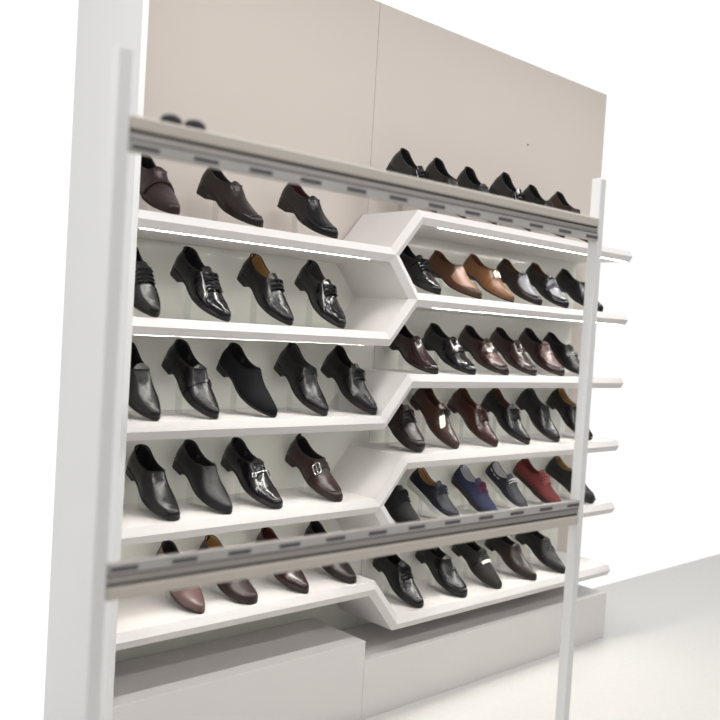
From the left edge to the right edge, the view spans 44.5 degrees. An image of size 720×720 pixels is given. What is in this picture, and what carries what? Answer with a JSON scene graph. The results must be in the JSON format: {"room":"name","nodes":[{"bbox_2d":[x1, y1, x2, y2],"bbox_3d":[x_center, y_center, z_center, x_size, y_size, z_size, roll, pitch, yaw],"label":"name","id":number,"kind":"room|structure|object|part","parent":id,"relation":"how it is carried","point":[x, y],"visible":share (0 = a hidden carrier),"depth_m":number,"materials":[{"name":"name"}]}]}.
{"room":"shoe store","nodes":[
{"label":"shoe store","id":0,"kind":"room"},
{"bbox_2d":[138,0,606,552],"bbox_3d":[0.142,-0.056,3.901,2.940,2.860,0.100,2,3,-42],"label":"wall","id":1,"kind":"structure","parent":0,"point":[360,82],"depth_m":3.60,"materials":[{"name":"beige paint"}]},
{"bbox_2d":[363,554,719,719],"bbox_3d":[1.522,1.541,2.290,7.800,0.050,4.750,2,3,-42],"label":"floor","id":2,"kind":"structure","parent":0,"point":[657,656],"depth_m":4.04,"materials":[{"name":"white stone"}]},
{"bbox_2d":[79,46,132,719],"bbox_3d":[-0.461,0.445,1.528,0.100,1.950,0.290,2,3,-41],"label":"post","id":3,"kind":"object","parent":2,"relation":"on","point":[122,57],"visible":1,"depth_m":1.50,"materials":[{"name":"white paint"}]},
{"bbox_2d":[128,115,598,240],"bbox_3d":[0.113,-0.372,1.962,1.373,0.063,0.054,2,3,-41],"label":"rail","id":4,"kind":"object","parent":3,"relation":"attached to","point":[150,137],"visible":0.94,"depth_m":1.79,"materials":[{"name":"silver metal"}]},
{"bbox_2d":[159,114,182,124],"bbox_3d":[-0.337,-0.427,1.569,0.043,0.020,0.034,2,3,-42],"label":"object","id":5,"kind":"object","parent":4,"relation":"on","point":[170,118],"visible":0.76,"depth_m":1.55,"materials":[{"name":"black leather"}]},
{"bbox_2d":[184,119,205,130],"bbox_3d":[-0.300,-0.426,1.601,0.043,0.020,0.034,2,3,-42],"label":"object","id":6,"kind":"object","parent":4,"relation":"on","point":[197,124],"visible":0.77,"depth_m":1.59,"materials":[{"name":"black leather"}]},
{"bbox_2d":[43,0,632,719],"bbox_3d":[0.177,-0.047,3.699,2.760,2.860,0.446,2,3,-42],"label":"shelving unit","id":7,"kind":"object","parent":2,"relation":"on","point":[337,649],"visible":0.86,"depth_m":3.26,"materials":[{"name":"white laminate"}]},
{"bbox_3d":[-0.836,-0.077,2.776,0.020,2.860,0.446,2,3,-42],"label":"panel","id":8,"kind":"part","parent":7,"relation":"part of","materials":[{"name":"white paint"}]},
{"bbox_2d":[128,342,160,420],"bbox_3d":[-0.720,0.060,2.817,0.280,0.240,0.098,5,3,43],"label":"shoe","id":9,"kind":"object","parent":7,"relation":"on","point":[143,397],"visible":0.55,"depth_m":2.76,"materials":[{"name":"black leather"}]},
{"bbox_2d":[133,247,160,317],"bbox_3d":[-0.702,-0.258,2.782,0.101,0.240,0.279,2,2,-35],"label":"shoe","id":10,"kind":"object","parent":7,"relation":"on","point":[146,296],"visible":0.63,"depth_m":2.71,"materials":[{"name":"black leather"}]},
{"bbox_2d":[126,444,179,520],"bbox_3d":[-0.685,0.395,2.889,0.293,0.213,0.101,5,3,41],"label":"shoe","id":11,"kind":"object","parent":7,"relation":"on","point":[154,490],"visible":1,"depth_m":2.85,"materials":[{"name":"black leather"}]},
{"bbox_2d":[139,155,179,214],"bbox_3d":[-0.661,-0.565,2.803,0.290,0.217,0.109,5,3,39],"label":"loafer","id":12,"kind":"object","parent":7,"relation":"on","point":[156,190],"visible":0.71,"depth_m":2.75,"materials":[{"name":"brown leather"}]},
{"bbox_2d":[156,540,204,613],"bbox_3d":[-0.614,0.728,2.985,0.292,0.190,0.098,5,3,41],"label":"shoe","id":13,"kind":"object","parent":7,"relation":"on","point":[191,599],"visible":0.45,"depth_m":2.91,"materials":[{"name":"leather"}]},
{"bbox_2d":[161,339,219,418],"bbox_3d":[-0.569,0.059,2.949,0.277,0.253,0.108,5,2,30],"label":"loafer","id":14,"kind":"object","parent":7,"relation":"on","point":[191,376],"visible":1,"depth_m":2.91,"materials":[{"name":"black leather"}]},
{"bbox_2d":[170,246,230,321],"bbox_3d":[-0.533,-0.257,2.934,0.285,0.248,0.102,5,2,32],"label":"shoe","id":15,"kind":"object","parent":7,"relation":"on","point":[202,284],"visible":1,"depth_m":2.89,"materials":[{"name":"black leather"}]},
{"bbox_2d":[172,439,232,513],"bbox_3d":[-0.539,0.394,3.025,0.294,0.222,0.099,5,3,40],"label":"shoe","id":16,"kind":"object","parent":7,"relation":"on","point":[201,473],"visible":1,"depth_m":2.99,"materials":[{"name":"black leather"}]},
{"bbox_2d":[199,535,257,603],"bbox_3d":[-0.473,0.733,3.109,0.301,0.189,0.102,5,3,39],"label":"shoe","id":17,"kind":"object","parent":7,"relation":"on","point":[241,591],"visible":0.45,"depth_m":3.04,"materials":[{"name":"brown leather"}]},
{"bbox_2d":[196,168,263,227],"bbox_3d":[-0.445,-0.559,2.989,0.287,0.219,0.098,5,2,30],"label":"shoe","id":18,"kind":"object","parent":7,"relation":"on","point":[229,196],"visible":0.96,"depth_m":2.95,"materials":[{"name":"brown leather"}]},
{"bbox_3d":[-0.446,0.284,3.318,1.302,1.750,0.014,2,3,-42],"label":"panel","id":19,"kind":"part","parent":7,"relation":"part of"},
{"bbox_3d":[-0.446,0.857,3.138,1.084,0.054,0.334,2,3,-42],"label":"shelf","id":20,"kind":"part","parent":7,"relation":"part of","materials":[{"name":"white laminate"}]},
{"bbox_2d":[216,342,276,417],"bbox_3d":[-0.402,0.066,3.114,0.292,0.247,0.102,5,2,33],"label":"shoe","id":21,"kind":"object","parent":7,"relation":"on","point":[247,379],"visible":1,"depth_m":3.08,"materials":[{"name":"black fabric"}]},
{"bbox_3d":[-0.431,0.537,3.123,1.071,0.054,0.334,2,3,-42],"label":"shelf","id":22,"kind":"part","parent":7,"relation":"part of","materials":[{"name":"white laminate"}]},
{"bbox_2d":[220,437,282,508],"bbox_3d":[-0.392,0.399,3.154,0.298,0.222,0.103,5,2,34],"label":"loafer","id":23,"kind":"object","parent":7,"relation":"on","point":[250,470],"visible":1,"depth_m":3.12,"materials":[{"name":"black leather"}]},
{"bbox_3d":[-0.407,0.218,3.116,1.084,0.054,0.334,2,3,-42],"label":"shelf","id":24,"kind":"part","parent":7,"relation":"part of","materials":[{"name":"white laminate"}]},
{"bbox_3d":[-0.388,-0.101,3.105,1.084,0.054,0.334,2,3,-42],"label":"shelf","id":25,"kind":"part","parent":7,"relation":"part of","materials":[{"name":"white laminate"}]},
{"bbox_2d":[237,253,293,325],"bbox_3d":[-0.330,-0.253,3.119,0.101,0.252,0.279,2,3,-44],"label":"shoe","id":26,"kind":"object","parent":7,"relation":"on","point":[267,289],"visible":1,"depth_m":3.07,"materials":[{"name":"black leather"}]},
{"bbox_3d":[-0.373,-0.421,3.090,1.071,0.054,0.334,2,3,-42],"label":"shelf","id":27,"kind":"part","parent":7,"relation":"part of","materials":[{"name":"white laminate"}]},
{"bbox_2d":[255,527,308,592],"bbox_3d":[-0.292,0.736,3.274,0.300,0.193,0.097,5,3,43],"label":"shoe","id":28,"kind":"object","parent":7,"relation":"on","point":[296,580],"visible":0.52,"depth_m":3.20,"materials":[{"name":"red leather"}]},
{"bbox_2d":[274,342,328,415],"bbox_3d":[-0.217,0.066,3.284,0.286,0.257,0.101,5,3,41],"label":"shoe","id":29,"kind":"object","parent":7,"relation":"on","point":[301,376],"visible":1,"depth_m":3.24,"materials":[{"name":"black leather"}]},
{"bbox_2d":[277,183,338,238],"bbox_3d":[-0.193,-0.553,3.220,0.284,0.221,0.101,5,2,36],"label":"loafer","id":30,"kind":"object","parent":7,"relation":"on","point":[293,199],"visible":0.95,"depth_m":3.18,"materials":[{"name":"black leather"}]},
{"bbox_2d":[285,433,342,501],"bbox_3d":[-0.178,0.402,3.350,0.294,0.227,0.104,5,2,35],"label":"shoe","id":31,"kind":"object","parent":7,"relation":"on","point":[314,468],"visible":1,"depth_m":3.31,"materials":[{"name":"brown leather"}]},
{"bbox_2d":[294,260,345,328],"bbox_3d":[-0.149,-0.248,3.274,0.268,0.253,0.099,5,2,38],"label":"shoe","id":32,"kind":"object","parent":7,"relation":"on","point":[321,292],"visible":1,"depth_m":3.23,"materials":[{"name":"black leather"}]},
{"bbox_2d":[304,521,356,583],"bbox_3d":[-0.124,0.741,3.430,0.293,0.193,0.098,5,3,40],"label":"shoe","id":33,"kind":"object","parent":7,"relation":"on","point":[344,572],"visible":0.52,"depth_m":3.36,"materials":[{"name":"brown leather"}]},
{"bbox_2d":[320,345,377,414],"bbox_3d":[-0.044,0.073,3.430,0.284,0.255,0.101,5,2,34],"label":"shoe","id":34,"kind":"object","parent":7,"relation":"on","point":[337,365],"visible":1,"depth_m":3.39,"materials":[{"name":"black leather"}]},
{"bbox_3d":[0.009,0.643,3.532,0.160,0.187,0.334,2,3,-42],"label":"divider panel","id":35,"kind":"part","parent":7,"relation":"part of","materials":[{"name":"white laminate"}]},
{"bbox_3d":[-0.010,0.949,3.542,0.160,0.214,0.334,2,3,-42],"label":"divider panel","id":36,"kind":"part","parent":7,"relation":"part of","materials":[{"name":"white laminate"}]},
{"bbox_3d":[0.020,0.457,3.525,0.160,0.187,0.334,2,3,-42],"label":"divider panel","id":37,"kind":"part","parent":7,"relation":"part of","materials":[{"name":"white laminate"}]},
{"bbox_3d":[0.038,0.151,3.515,0.160,0.214,0.334,2,3,-42],"label":"divider panel","id":38,"kind":"part","parent":7,"relation":"part of","materials":[{"name":"white laminate"}]},
{"bbox_3d":[0.057,-0.155,3.505,0.160,0.187,0.334,2,3,-42],"label":"divider panel","id":39,"kind":"part","parent":7,"relation":"part of","materials":[{"name":"white laminate"}]},
{"bbox_3d":[0.068,-0.328,3.499,0.160,0.160,0.334,2,3,-42],"label":"divider panel","id":40,"kind":"part","parent":7,"relation":"part of","materials":[{"name":"white laminate"}]},
{"bbox_3d":[0.078,-0.501,3.493,0.160,0.187,0.334,2,3,-42],"label":"divider panel","id":41,"kind":"part","parent":7,"relation":"part of","materials":[{"name":"white laminate"}]},
{"bbox_2d":[372,554,423,607],"bbox_3d":[0.165,0.896,3.707,0.103,0.220,0.291,2,2,-35],"label":"shoe","id":42,"kind":"object","parent":7,"relation":"on","point":[399,576],"visible":0.82,"depth_m":3.66,"materials":[{"name":"black leather"}]},
{"bbox_2d":[384,485,419,522],"bbox_3d":[0.145,0.577,3.667,0.101,0.218,0.286,2,3,-45],"label":"shoe","id":43,"kind":"object","parent":7,"relation":"on","point":[398,505],"visible":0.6,"depth_m":3.61,"materials":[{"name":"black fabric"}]},
{"bbox_2d":[388,403,424,452],"bbox_3d":[0.167,0.244,3.656,0.106,0.246,0.286,2,3,-40],"label":"shoe","id":44,"kind":"object","parent":7,"relation":"on","point":[402,425],"visible":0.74,"depth_m":3.59,"materials":[{"name":"brown leather"}]},
{"bbox_2d":[386,148,436,212],"bbox_3d":[0.211,-0.726,3.555,0.267,0.271,0.100,5,3,39],"label":"shoe","id":45,"kind":"object","parent":7,"relation":"on","point":[402,162],"visible":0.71,"depth_m":3.56,"materials":[{"name":"black leather"}]},
{"bbox_2d":[388,325,438,373],"bbox_3d":[0.219,-0.054,3.669,0.100,0.204,0.298,2,2,-37],"label":"loafer","id":46,"kind":"object","parent":7,"relation":"on","point":[411,347],"visible":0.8,"depth_m":3.62,"materials":[{"name":"red leather"}]},
{"bbox_2d":[400,245,440,294],"bbox_3d":[0.233,-0.379,3.632,0.102,0.216,0.291,2,2,-35],"label":"shoe","id":47,"kind":"object","parent":7,"relation":"on","point":[418,268],"visible":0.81,"depth_m":3.58,"materials":[{"name":"black leather"}]},
{"bbox_2d":[407,467,459,517],"bbox_3d":[0.321,0.583,3.828,0.286,0.216,0.102,5,3,42],"label":"shoe","id":48,"kind":"object","parent":7,"relation":"on","point":[433,494],"visible":0.93,"depth_m":3.79,"materials":[{"name":"blue leather"}]},
{"bbox_3d":[0.382,0.600,3.773,0.088,0.057,0.115,1,30,-49],"label":"vamp panel","id":49,"kind":"part","parent":48,"relation":"part of","materials":[{"name":"blue leather"}]},
{"bbox_2d":[410,388,459,448],"bbox_3d":[0.321,0.238,3.810,0.265,0.264,0.102,5,2,38],"label":"shoe","id":50,"kind":"object","parent":7,"relation":"on","point":[435,413],"visible":0.94,"depth_m":3.77,"materials":[{"name":"leather"}]},
{"bbox_2d":[415,547,467,596],"bbox_3d":[0.356,0.903,3.882,0.103,0.217,0.293,2,3,-45],"label":"loafer","id":51,"kind":"object","parent":7,"relation":"on","point":[440,565],"visible":0.88,"depth_m":3.84,"materials":[{"name":"black leather"}]},
{"bbox_2d":[425,157,465,218],"bbox_3d":[0.359,-0.720,3.689,0.101,0.268,0.264,2,2,-34],"label":"shoe","id":52,"kind":"object","parent":7,"relation":"on","point":[436,168],"visible":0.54,"depth_m":3.70,"materials":[{"name":"brown leather"}]},
{"bbox_2d":[422,323,475,374],"bbox_3d":[0.380,-0.052,3.809,0.304,0.211,0.104,5,3,41],"label":"loafer","id":53,"kind":"object","parent":7,"relation":"on","point":[449,350],"visible":0.99,"depth_m":3.77,"materials":[{"name":"black leather"}]},
{"bbox_2d":[428,250,481,298],"bbox_3d":[0.401,-0.370,3.789,0.300,0.209,0.099,5,3,39],"label":"shoe","id":54,"kind":"object","parent":7,"relation":"on","point":[454,276],"visible":0.92,"depth_m":3.75,"materials":[{"name":"brown leather"}]},
{"bbox_3d":[0.462,-0.345,3.736,0.097,0.065,0.116,1,26,-48],"label":"vamp panel","id":55,"kind":"part","parent":54,"relation":"part of","materials":[{"name":"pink leather"}]},
{"bbox_3d":[0.568,0.314,4.241,1.436,1.750,0.014,2,3,-42],"label":"panel","id":56,"kind":"part","parent":7,"relation":"part of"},
{"bbox_2d":[447,388,498,446],"bbox_3d":[0.513,0.251,3.975,0.101,0.250,0.281,2,3,-43],"label":"shoe","id":57,"kind":"object","parent":7,"relation":"on","point":[474,416],"visible":0.98,"depth_m":3.93,"materials":[{"name":"brown leather"}]},
{"bbox_2d":[451,465,497,511],"bbox_3d":[0.524,0.594,4.019,0.098,0.206,0.275,2,2,-38],"label":"shoe","id":58,"kind":"object","parent":7,"relation":"on","point":[473,489],"visible":0.97,"depth_m":3.98,"materials":[{"name":"blue fabric"}]},
{"bbox_2d":[451,541,501,588],"bbox_3d":[0.541,0.908,4.050,0.106,0.217,0.291,2,2,-34],"label":"loafer","id":59,"kind":"object","parent":7,"relation":"on","point":[476,557],"visible":0.76,"depth_m":4.00,"materials":[{"name":"black leather"}]},
{"bbox_2d":[457,166,496,224],"bbox_3d":[0.507,-0.715,3.827,0.102,0.265,0.266,2,2,-31],"label":"loafer","id":60,"kind":"object","parent":7,"relation":"on","point":[468,179],"visible":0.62,"depth_m":3.84,"materials":[{"name":"black leather"}]},
{"bbox_2d":[458,325,508,374],"bbox_3d":[0.555,-0.048,3.970,0.109,0.213,0.300,2,2,-33],"label":"loafer","id":61,"kind":"object","parent":7,"relation":"on","point":[483,351],"visible":0.98,"depth_m":3.92,"materials":[{"name":"red leather"}]},
{"bbox_3d":[0.606,-0.025,3.901,0.090,0.060,0.122,2,26,-40],"label":"vamp panel","id":62,"kind":"part","parent":61,"relation":"part of","materials":[{"name":"leather"}]},
{"bbox_3d":[0.636,0.409,4.081,1.547,0.054,0.334,2,3,-42],"label":"shelf","id":63,"kind":"part","parent":7,"relation":"part of","materials":[{"name":"white laminate"}]},
{"bbox_2d":[463,254,514,301],"bbox_3d":[0.567,-0.369,3.933,0.288,0.216,0.103,5,2,33],"label":"shoe","id":64,"kind":"object","parent":7,"relation":"on","point":[489,279],"visible":0.98,"depth_m":3.90,"materials":[{"name":"orange leather"}]},
{"bbox_3d":[0.655,0.089,4.070,1.547,0.054,0.334,2,3,-42],"label":"shelf","id":65,"kind":"part","parent":7,"relation":"part of","materials":[{"name":"white laminate"}]},
{"bbox_3d":[0.597,1.047,4.103,1.547,0.054,0.334,2,3,-42],"label":"shelf","id":66,"kind":"part","parent":7,"relation":"part of","materials":[{"name":"white laminate"}]},
{"bbox_3d":[0.617,0.728,4.092,1.547,0.054,0.334,2,3,-42],"label":"shelf","id":67,"kind":"part","parent":7,"relation":"part of","materials":[{"name":"white laminate"}]},
{"bbox_2d":[483,461,527,507],"bbox_3d":[0.695,0.597,4.174,0.100,0.210,0.275,2,2,-33],"label":"shoe","id":68,"kind":"object","parent":7,"relation":"on","point":[505,486],"visible":0.96,"depth_m":4.13,"materials":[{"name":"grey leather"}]},
{"bbox_2d":[481,388,530,444],"bbox_3d":[0.682,0.257,4.130,0.277,0.248,0.100,5,2,37],"label":"shoe","id":69,"kind":"object","parent":7,"relation":"on","point":[506,414],"visible":0.98,"depth_m":4.09,"materials":[{"name":"black leather"}]},
{"bbox_2d":[489,172,530,230],"bbox_3d":[0.685,-0.715,3.977,0.100,0.277,0.253,2,2,-35],"label":"shoe","id":70,"kind":"object","parent":7,"relation":"on","point":[502,186],"visible":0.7,"depth_m":3.98,"materials":[{"name":"black leather"}]},
{"bbox_2d":[484,536,536,580],"bbox_3d":[0.720,0.916,4.210,0.297,0.212,0.099,5,3,42],"label":"shoe","id":71,"kind":"object","parent":7,"relation":"on","point":[510,551],"visible":0.79,"depth_m":4.17,"materials":[{"name":"brown leather"}]},
{"bbox_2d":[489,327,536,375],"bbox_3d":[0.714,-0.045,4.121,0.101,0.216,0.294,2,2,-36],"label":"loafer","id":72,"kind":"object","parent":7,"relation":"on","point":[512,351],"visible":0.99,"depth_m":4.08,"materials":[{"name":"red leather"}]},
{"bbox_2d":[496,258,542,304],"bbox_3d":[0.727,-0.364,4.073,0.096,0.217,0.279,2,3,-44],"label":"loafer","id":73,"kind":"object","parent":7,"relation":"on","point":[518,282],"visible":0.95,"depth_m":4.03,"materials":[{"name":"brown leather"}]},
{"bbox_3d":[0.783,-0.338,4.013,0.085,0.056,0.116,2,30,-42],"label":"vamp panel","id":74,"kind":"part","parent":73,"relation":"part of","materials":[{"name":"black leather"}]},
{"bbox_3d":[0.679,-0.230,4.063,1.534,0.054,0.334,2,3,-42],"label":"shelf","id":75,"kind":"part","parent":7,"relation":"part of","materials":[{"name":"white laminate"}]},
{"bbox_3d":[0.694,-0.549,4.048,1.547,0.054,0.334,2,3,-42],"label":"shelf","id":76,"kind":"part","parent":7,"relation":"part of","materials":[{"name":"white laminate"}]},
{"bbox_2d":[513,458,560,503],"bbox_3d":[0.871,0.599,4.333,0.280,0.217,0.100,5,3,42],"label":"shoe","id":77,"kind":"object","parent":7,"relation":"on","point":[538,482],"visible":0.88,"depth_m":4.30,"materials":[{"name":"red leather"}]},
{"bbox_2d":[515,388,559,441],"bbox_3d":[0.875,0.261,4.313,0.099,0.251,0.267,2,2,-36],"label":"shoe","id":78,"kind":"object","parent":7,"relation":"on","point":[538,412],"visible":0.98,"depth_m":4.27,"materials":[{"name":"black leather"}]},
{"bbox_2d":[515,531,565,573],"bbox_3d":[0.897,0.920,4.371,0.104,0.215,0.298,2,3,-44],"label":"shoe","id":79,"kind":"object","parent":7,"relation":"on","point":[541,546],"visible":0.73,"depth_m":4.33,"materials":[{"name":"black leather"}]},
{"bbox_2d":[518,328,564,375],"bbox_3d":[0.875,-0.044,4.271,0.105,0.222,0.288,2,2,-36],"label":"loafer","id":80,"kind":"object","parent":7,"relation":"on","point":[540,352],"visible":0.98,"depth_m":4.22,"materials":[{"name":"red leather"}]},
{"bbox_3d":[0.925,-0.017,4.203,0.091,0.058,0.119,2,29,-39],"label":"vamp panel","id":81,"kind":"part","parent":80,"relation":"part of","materials":[{"name":"leather"}]},
{"bbox_2d":[522,184,564,237],"bbox_3d":[0.854,-0.703,4.154,0.280,0.262,0.102,5,3,43],"label":"loafer","id":82,"kind":"object","parent":7,"relation":"on","point":[531,192],"visible":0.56,"depth_m":4.16,"materials":[{"name":"black leather"}]},
{"bbox_2d":[525,262,568,307],"bbox_3d":[0.893,-0.360,4.219,0.101,0.218,0.272,2,2,-33],"label":"loafer","id":83,"kind":"object","parent":7,"relation":"on","point":[546,286],"visible":0.96,"depth_m":4.17,"materials":[{"name":"black leather"}]},
{"bbox_3d":[0.941,-0.333,4.154,0.087,0.056,0.114,2,31,-41],"label":"vamp panel","id":84,"kind":"part","parent":83,"relation":"part of","materials":[{"name":"black leather"}]},
{"bbox_2d":[542,332,579,374],"bbox_3d":[1.025,-0.032,4.403,0.108,0.208,0.294,2,2,-35],"label":"loafer","id":85,"kind":"object","parent":7,"relation":"on","point":[565,355],"visible":0.72,"depth_m":4.36,"materials":[{"name":"black leather"}]},
{"bbox_2d":[549,191,587,242],"bbox_3d":[1.021,-0.699,4.306,0.103,0.263,0.280,2,2,-37],"label":"shoe","id":86,"kind":"object","parent":7,"relation":"on","point":[558,199],"visible":0.41,"depth_m":4.32,"materials":[{"name":"leather"}]},
{"bbox_2d":[546,388,592,439],"bbox_3d":[1.064,0.266,4.481,0.274,0.252,0.100,5,3,43],"label":"shoe","id":87,"kind":"object","parent":7,"relation":"on","point":[558,399],"visible":0.66,"depth_m":4.47,"materials":[{"name":"black leather"}]},
{"bbox_2d":[545,456,595,503],"bbox_3d":[1.079,0.607,4.514,0.294,0.213,0.103,5,3,45],"label":"loafer","id":88,"kind":"object","parent":7,"relation":"on","point":[556,468],"visible":0.66,"depth_m":4.51,"materials":[{"name":"black leather"}]},
{"bbox_2d":[555,269,602,311],"bbox_3d":[1.088,-0.352,4.411,0.292,0.214,0.104,5,3,41],"label":"loafer","id":89,"kind":"object","parent":7,"relation":"on","point":[566,282],"visible":0.7,"depth_m":4.39,"materials":[{"name":"black leather"}]},
{"bbox_2d":[555,178,605,719],"bbox_3d":[0.597,0.477,2.442,0.100,1.950,0.290,2,3,-41],"label":"post","id":90,"kind":"object","parent":2,"relation":"on","point":[598,193],"visible":1,"depth_m":2.42,"materials":[{"name":"white metal"}]},
{"bbox_2d":[105,500,579,600],"bbox_3d":[0.066,0.401,1.989,1.373,0.066,0.054,2,3,-41],"label":"rail","id":91,"kind":"object","parent":90,"relation":"attached to","point":[137,577],"visible":0.94,"depth_m":1.82,"materials":[{"name":"silver metal"}]}
]}

